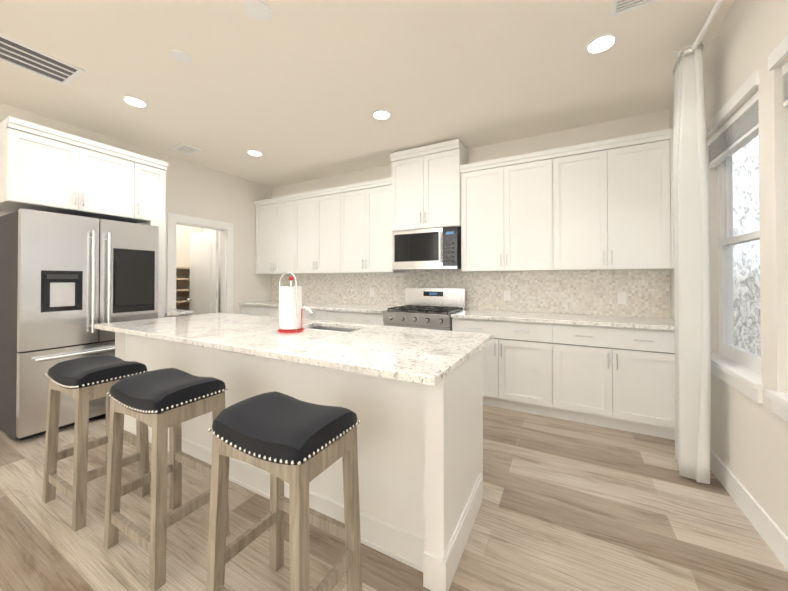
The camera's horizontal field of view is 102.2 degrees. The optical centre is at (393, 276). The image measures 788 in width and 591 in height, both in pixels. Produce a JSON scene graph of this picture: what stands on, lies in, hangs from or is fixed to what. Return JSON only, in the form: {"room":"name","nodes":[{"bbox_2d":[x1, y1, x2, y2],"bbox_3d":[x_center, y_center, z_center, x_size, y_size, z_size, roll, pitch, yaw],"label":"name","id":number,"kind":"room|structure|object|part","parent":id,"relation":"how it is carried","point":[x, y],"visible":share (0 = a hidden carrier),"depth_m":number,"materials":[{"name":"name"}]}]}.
{"room":"kitchen","nodes":[
{"label":"kitchen","id":0,"kind":"room"},
{"bbox_2d":[0,103,271,313],"bbox_3d":[-3.708,-0.140,2.794,0.120,2.900,6.370,0,-1,28],"label":"wall","id":1,"kind":"structure","parent":0,"point":[196,190],"depth_m":4.66,"materials":[{"name":"white paint"}]},
{"bbox_2d":[0,120,143,222],"bbox_3d":[-3.135,-0.913,3.076,0.620,0.621,0.909,0,-1,28],"label":"upper cabinet","id":2,"kind":"object","parent":1,"relation":"attached to","point":[44,168],"depth_m":2.84,"materials":[{"name":"white paint"}]},
{"bbox_2d":[136,160,167,225],"bbox_3d":[-2.893,-0.909,3.524,0.620,0.621,0.353,0,-1,28],"label":"upper cabinet","id":3,"kind":"object","parent":1,"relation":"attached to","point":[154,174],"depth_m":3.44,"materials":[{"name":"white paint"}]},
{"bbox_2d":[166,213,232,313],"bbox_3d":[-2.759,0.250,4.525,0.140,2.150,0.916,0,-1,28],"label":"door frame","id":4,"kind":"structure","parent":1,"relation":"attached to","point":[226,262],"depth_m":4.64,"materials":[{"name":"white wood"}]},
{"bbox_2d":[187,230,218,314],"bbox_3d":[-3.006,0.308,4.952,0.710,2.018,0.118,0,-1,28],"label":"pantry door","id":5,"kind":"structure","parent":4,"relation":"attached to","point":[204,265],"depth_m":4.95,"materials":[{"name":"white wood"}]},
{"bbox_2d":[176,225,201,309],"bbox_3d":[-3.853,-0.119,5.135,0.100,2.900,1.650,0,-1,28],"label":"wall","id":6,"kind":"structure","parent":0,"point":[183,247],"depth_m":5.47,"materials":[{"name":"white paint"}]},
{"bbox_2d":[176,267,189,309],"bbox_3d":[-3.632,0.580,5.009,0.398,1.500,1.440,0,-1,28],"label":"pantry shelves","id":7,"kind":"object","parent":6,"relation":"attached to","point":[182,282],"depth_m":5.40,"materials":[{"name":"brown wood"}]},
{"bbox_2d":[202,228,220,312],"bbox_3d":[-2.934,-0.116,5.519,1.110,2.900,0.100,0,-1,28],"label":"wall","id":8,"kind":"structure","parent":0,"point":[203,229],"depth_m":5.52,"materials":[{"name":"white paint"}]},
{"bbox_2d":[0,0,734,187],"bbox_3d":[-2.090,-1.628,1.944,7.550,0.060,6.590,0,-1,28],"label":"ceiling","id":9,"kind":"structure","parent":0,"point":[294,91],"depth_m":2.48,"materials":[{"name":"white paint"}]},
{"bbox_2d":[0,33,84,85],"bbox_3d":[-2.666,-1.588,2.317,0.380,0.012,0.500,0,-1,28],"label":"ceiling vent","id":10,"kind":"object","parent":9,"relation":"in","point":[19,54],"visible":1,"depth_m":2.35,"materials":[{"name":"white metal"}]},
{"bbox_2d":[122,96,147,107],"bbox_3d":[-2.348,-1.585,2.885,0.186,0.007,0.186,0,-1,28],"label":"recessed light","id":11,"kind":"object","parent":9,"relation":"in","point":[135,101],"visible":1,"depth_m":2.87,"materials":[{"name":"white"}]},
{"bbox_2d":[171,50,191,62],"bbox_3d":[-1.539,-1.591,2.299,0.126,0.007,0.126,0,-1,28],"label":"smoke detector","id":12,"kind":"object","parent":9,"relation":"attached to","point":[180,56],"visible":1,"depth_m":2.29,"materials":[{"name":"white plastic"}]},
{"bbox_2d":[170,143,201,154],"bbox_3d":[-2.565,-1.574,3.923,0.270,0.012,0.220,0,-1,28],"label":"ceiling vent","id":13,"kind":"object","parent":9,"relation":"in","point":[185,148],"visible":0.98,"depth_m":3.92,"materials":[{"name":"white metal"}]},
{"bbox_2d":[247,150,262,155],"bbox_3d":[-1.774,-1.575,4.052,0.186,0.007,0.186,0,-1,28],"label":"recessed light","id":14,"kind":"object","parent":9,"relation":"in","point":[254,153],"visible":1,"depth_m":4.05,"materials":[{"name":"white"}]},
{"bbox_2d":[243,0,271,20],"bbox_3d":[-0.814,-1.594,1.896,0.160,0.007,0.160,0,-1,28],"label":"disc","id":15,"kind":"object","parent":9,"relation":"attached to","point":[259,10],"visible":1,"depth_m":1.89,"materials":[{"name":"white"}]},
{"bbox_2d":[372,110,390,119],"bbox_3d":[-0.121,-1.583,3.113,0.186,0.007,0.186,0,-1,28],"label":"recessed light","id":16,"kind":"object","parent":9,"relation":"in","point":[381,114],"visible":1,"depth_m":3.10,"materials":[{"name":"white"}]},
{"bbox_2d":[585,33,617,53],"bbox_3d":[1.419,-1.592,2.178,0.186,0.007,0.186,0,-1,28],"label":"recessed light","id":17,"kind":"object","parent":9,"relation":"in","point":[601,43],"visible":1,"depth_m":2.17,"materials":[{"name":"white"}]},
{"bbox_2d":[609,0,660,17],"bbox_3d":[1.392,-1.593,1.823,0.250,0.012,0.150,0,-1,28],"label":"ceiling vent","id":18,"kind":"object","parent":9,"relation":"in","point":[618,7],"visible":0.96,"depth_m":1.86,"materials":[{"name":"white metal"}]},
{"bbox_2d":[672,0,722,483],"bbox_3d":[1.387,-0.168,1.074,0.154,2.874,2.791,0,-1,28],"label":"curtain","id":19,"kind":"object","parent":9,"relation":"hanging from","point":[691,242],"visible":1,"depth_m":2.01,"materials":[{"name":"white fabric"}]},
{"bbox_3d":[1.954,-0.099,2.122,0.154,2.755,0.309,0,-1,28],"label":"curtain panel","id":20,"kind":"part","parent":19,"relation":"part of","materials":[{"name":"white fabric"}]},
{"bbox_2d":[0,405,787,590],"bbox_3d":[-2.090,1.332,1.917,7.550,0.060,6.590,0,-1,28],"label":"floor","id":21,"kind":"structure","parent":0,"point":[567,505],"depth_m":1.63,"materials":[{"name":"brown wood"}]},
{"bbox_2d":[0,208,158,440],"bbox_3d":[-2.990,0.392,3.054,0.833,1.840,0.950,0,-1,28],"label":"refrigerator","id":22,"kind":"object","parent":21,"relation":"on","point":[67,282],"visible":0.67,"depth_m":2.68,"materials":[{"name":"grey metal"}]},
{"bbox_2d":[42,355,149,531],"bbox_3d":[-1.753,0.900,1.881,0.472,0.803,0.332,0,-1,28],"label":"stool","id":23,"kind":"object","parent":21,"relation":"on","point":[82,381],"visible":0.96,"depth_m":1.80,"materials":[{"name":"wood"}]},
{"bbox_2d":[104,368,229,590],"bbox_3d":[-1.114,0.897,1.570,0.472,0.803,0.332,0,-1,28],"label":"stool","id":24,"kind":"object","parent":21,"relation":"on","point":[159,402],"visible":1,"depth_m":1.48,"materials":[{"name":"brown wood"}]},
{"bbox_2d":[158,312,176,317],"bbox_3d":[-2.738,0.876,3.783,0.630,0.885,0.272,0,-1,28],"label":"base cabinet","id":25,"kind":"object","parent":21,"relation":"on","point":[159,316],"depth_m":3.50,"materials":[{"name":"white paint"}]},
{"bbox_2d":[158,308,191,315],"bbox_3d":[-2.722,0.416,3.787,0.660,0.035,0.287,0,-1,28],"label":"countertop","id":26,"kind":"structure","parent":25,"relation":"on","point":[163,311],"depth_m":3.64,"materials":[{"name":"white stone"}]},
{"bbox_2d":[206,391,361,590],"bbox_3d":[-0.406,0.894,1.198,0.472,0.803,0.332,0,-1,28],"label":"stool","id":27,"kind":"object","parent":21,"relation":"on","point":[297,445],"visible":1,"depth_m":1.15,"materials":[{"name":"black fabric"}]},
{"bbox_2d":[115,334,488,590],"bbox_3d":[-0.897,0.863,2.333,2.941,0.885,0.787,0,-1,28],"label":"kitchen island","id":28,"kind":"object","parent":21,"relation":"on","point":[412,398],"depth_m":1.55,"materials":[{"name":"white paint"},{"name":"granite"},{"name":"chrome"}]},
{"bbox_2d":[94,314,492,385],"bbox_3d":[-0.894,0.403,2.359,2.960,0.035,1.070,0,-1,28],"label":"island countertop","id":29,"kind":"structure","parent":28,"relation":"on","point":[416,356],"depth_m":1.84,"materials":[{"name":"white stone"}]},
{"bbox_2d":[278,272,303,332],"bbox_3d":[-0.732,0.174,2.262,0.176,0.420,0.176,0,-1,28],"label":"paper towel holder","id":30,"kind":"object","parent":29,"relation":"on","point":[290,310],"visible":1,"depth_m":2.20,"materials":[{"name":"white paper"}]},
{"bbox_2d":[302,306,312,313],"bbox_3d":[-0.759,0.312,2.565,0.214,0.151,0.113,0,-1,28],"label":"faucet","id":31,"kind":"object","parent":29,"relation":"on","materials":[{"name":"silver metal"}]},
{"bbox_2d":[302,326,361,329],"bbox_3d":[-0.491,0.508,2.453,0.560,0.197,0.340,0,-1,28],"label":"sink","id":32,"kind":"object","parent":29,"relation":"in","point":[305,327],"depth_m":2.61,"materials":[{"name":"silver metal"}]},
{"bbox_2d":[383,288,465,330],"bbox_3d":[0.369,0.731,3.789,0.808,1.175,0.687,0,-1,28],"label":"gas range","id":33,"kind":"object","parent":21,"relation":"on","point":[429,308],"visible":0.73,"depth_m":3.76,"materials":[{"name":"silver metal"}]},
{"bbox_2d":[240,305,674,439],"bbox_3d":[0.077,0.878,3.983,5.392,0.885,0.654,0,-1,28],"label":"base cabinet","id":34,"kind":"object","parent":21,"relation":"on","point":[619,378],"visible":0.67,"depth_m":2.83,"materials":[{"name":"white paint"}]},
{"bbox_2d":[238,301,674,330],"bbox_3d":[0.079,0.418,3.991,5.392,0.034,0.646,0,-1,28],"label":"countertop","id":35,"kind":"structure","parent":34,"relation":"on","point":[621,321],"depth_m":3.15,"materials":[{"name":"white stone"}]},
{"bbox_2d":[272,109,670,318],"bbox_3d":[-0.551,-0.122,4.776,7.550,2.900,0.120,0,-1,28],"label":"wall","id":36,"kind":"structure","parent":0,"point":[640,124],"depth_m":3.57,"materials":[{"name":"white paint"}]},
{"bbox_2d":[255,196,297,273],"bbox_3d":[-1.805,-0.627,5.199,0.937,1.157,0.329,0,-1,28],"label":"upper cabinet","id":37,"kind":"object","parent":36,"relation":"attached to","point":[276,220],"depth_m":5.04,"materials":[{"name":"white paint"}]},
{"bbox_2d":[298,188,349,273],"bbox_3d":[-1.060,-0.630,4.796,1.002,1.157,0.329,0,-1,28],"label":"upper cabinet","id":38,"kind":"object","parent":36,"relation":"attached to","point":[321,215],"depth_m":4.61,"materials":[{"name":"white paint"}]},
{"bbox_2d":[342,180,403,272],"bbox_3d":[-0.331,-0.634,4.402,0.899,1.157,0.329,0,-1,28],"label":"upper cabinet","id":39,"kind":"object","parent":36,"relation":"attached to","point":[367,238],"depth_m":4.22,"materials":[{"name":"white paint"}]},
{"bbox_2d":[390,144,469,231],"bbox_3d":[0.443,-1.033,3.962,0.880,0.918,0.374,0,-1,28],"label":"upper cabinet","id":40,"kind":"object","parent":36,"relation":"attached to","point":[426,187],"depth_m":3.77,"materials":[{"name":"white paint"}]},
{"bbox_2d":[393,226,460,269],"bbox_3d":[0.428,-0.328,3.912,0.820,0.475,0.442,0,-1,28],"label":"microwave","id":41,"kind":"object","parent":40,"relation":"attached to","point":[430,249],"visible":1,"depth_m":3.74,"materials":[{"name":"silver metal"}]},
{"bbox_2d":[271,270,670,317],"bbox_3d":[0.231,0.143,4.275,5.392,0.560,0.011,0,-1,28],"label":"backsplash","id":42,"kind":"structure","parent":36,"relation":"attached to","point":[648,293],"depth_m":3.62,"materials":[{"name":"tile"}]},
{"bbox_2d":[370,288,373,296],"bbox_3d":[-0.319,0.226,4.560,0.072,0.116,0.008,0,-1,28],"label":"electrical outlet","id":43,"kind":"object","parent":42,"relation":"attached to","point":[371,292],"visible":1,"depth_m":4.56,"materials":[{"name":"white plastic"}]},
{"bbox_2d":[504,291,509,300],"bbox_3d":[1.308,0.218,3.680,0.072,0.116,0.008,0,-1,28],"label":"electrical outlet","id":44,"kind":"object","parent":42,"relation":"attached to","point":[506,295],"visible":1,"depth_m":3.68,"materials":[{"name":"white plastic"}]},
{"bbox_2d":[617,292,625,303],"bbox_3d":[2.267,0.213,3.162,0.072,0.116,0.008,0,-1,28],"label":"electrical outlet","id":45,"kind":"object","parent":42,"relation":"attached to","point":[621,297],"visible":1,"depth_m":3.16,"materials":[{"name":"white plastic"}]},
{"bbox_2d":[461,152,561,271],"bbox_3d":[1.281,-0.642,3.530,0.999,1.157,0.329,0,-1,28],"label":"upper cabinet","id":46,"kind":"object","parent":36,"relation":"attached to","point":[512,209],"depth_m":3.36,"materials":[{"name":"white paint"}]},
{"bbox_2d":[562,132,673,270],"bbox_3d":[2.041,-0.645,3.120,0.971,1.157,0.329,0,-1,28],"label":"upper cabinet","id":47,"kind":"object","parent":36,"relation":"attached to","point":[607,204],"depth_m":2.92,"materials":[{"name":"white paint"}]},
{"bbox_2d":[669,0,787,536],"bbox_3d":[1.165,-0.164,0.159,0.160,2.900,6.370,0,-1,28],"label":"wall","id":48,"kind":"structure","parent":0,"point":[748,441],"depth_m":1.60,"materials":[{"name":"white paint"}]},
{"bbox_2d":[706,70,762,403],"bbox_3d":[2.096,-0.203,1.935,0.180,1.690,0.820,0,-1,28],"label":"window","id":49,"kind":"structure","parent":48,"relation":"in","point":[737,368],"depth_m":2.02,"materials":[{"name":"white"}]},
{"bbox_2d":[710,448,787,570],"bbox_3d":[1.088,1.221,0.188,0.015,0.130,6.370,0,-1,28],"label":"baseboard","id":50,"kind":"structure","parent":48,"relation":"attached to","point":[770,532],"depth_m":1.65,"materials":[{"name":"white"}]},
{"bbox_2d":[764,35,787,421],"bbox_3d":[1.645,-0.210,1.100,0.180,1.690,0.880,0,-1,28],"label":"window","id":51,"kind":"structure","parent":48,"relation":"in","point":[779,400],"depth_m":1.45,"materials":[{"name":"white"}]}
]}

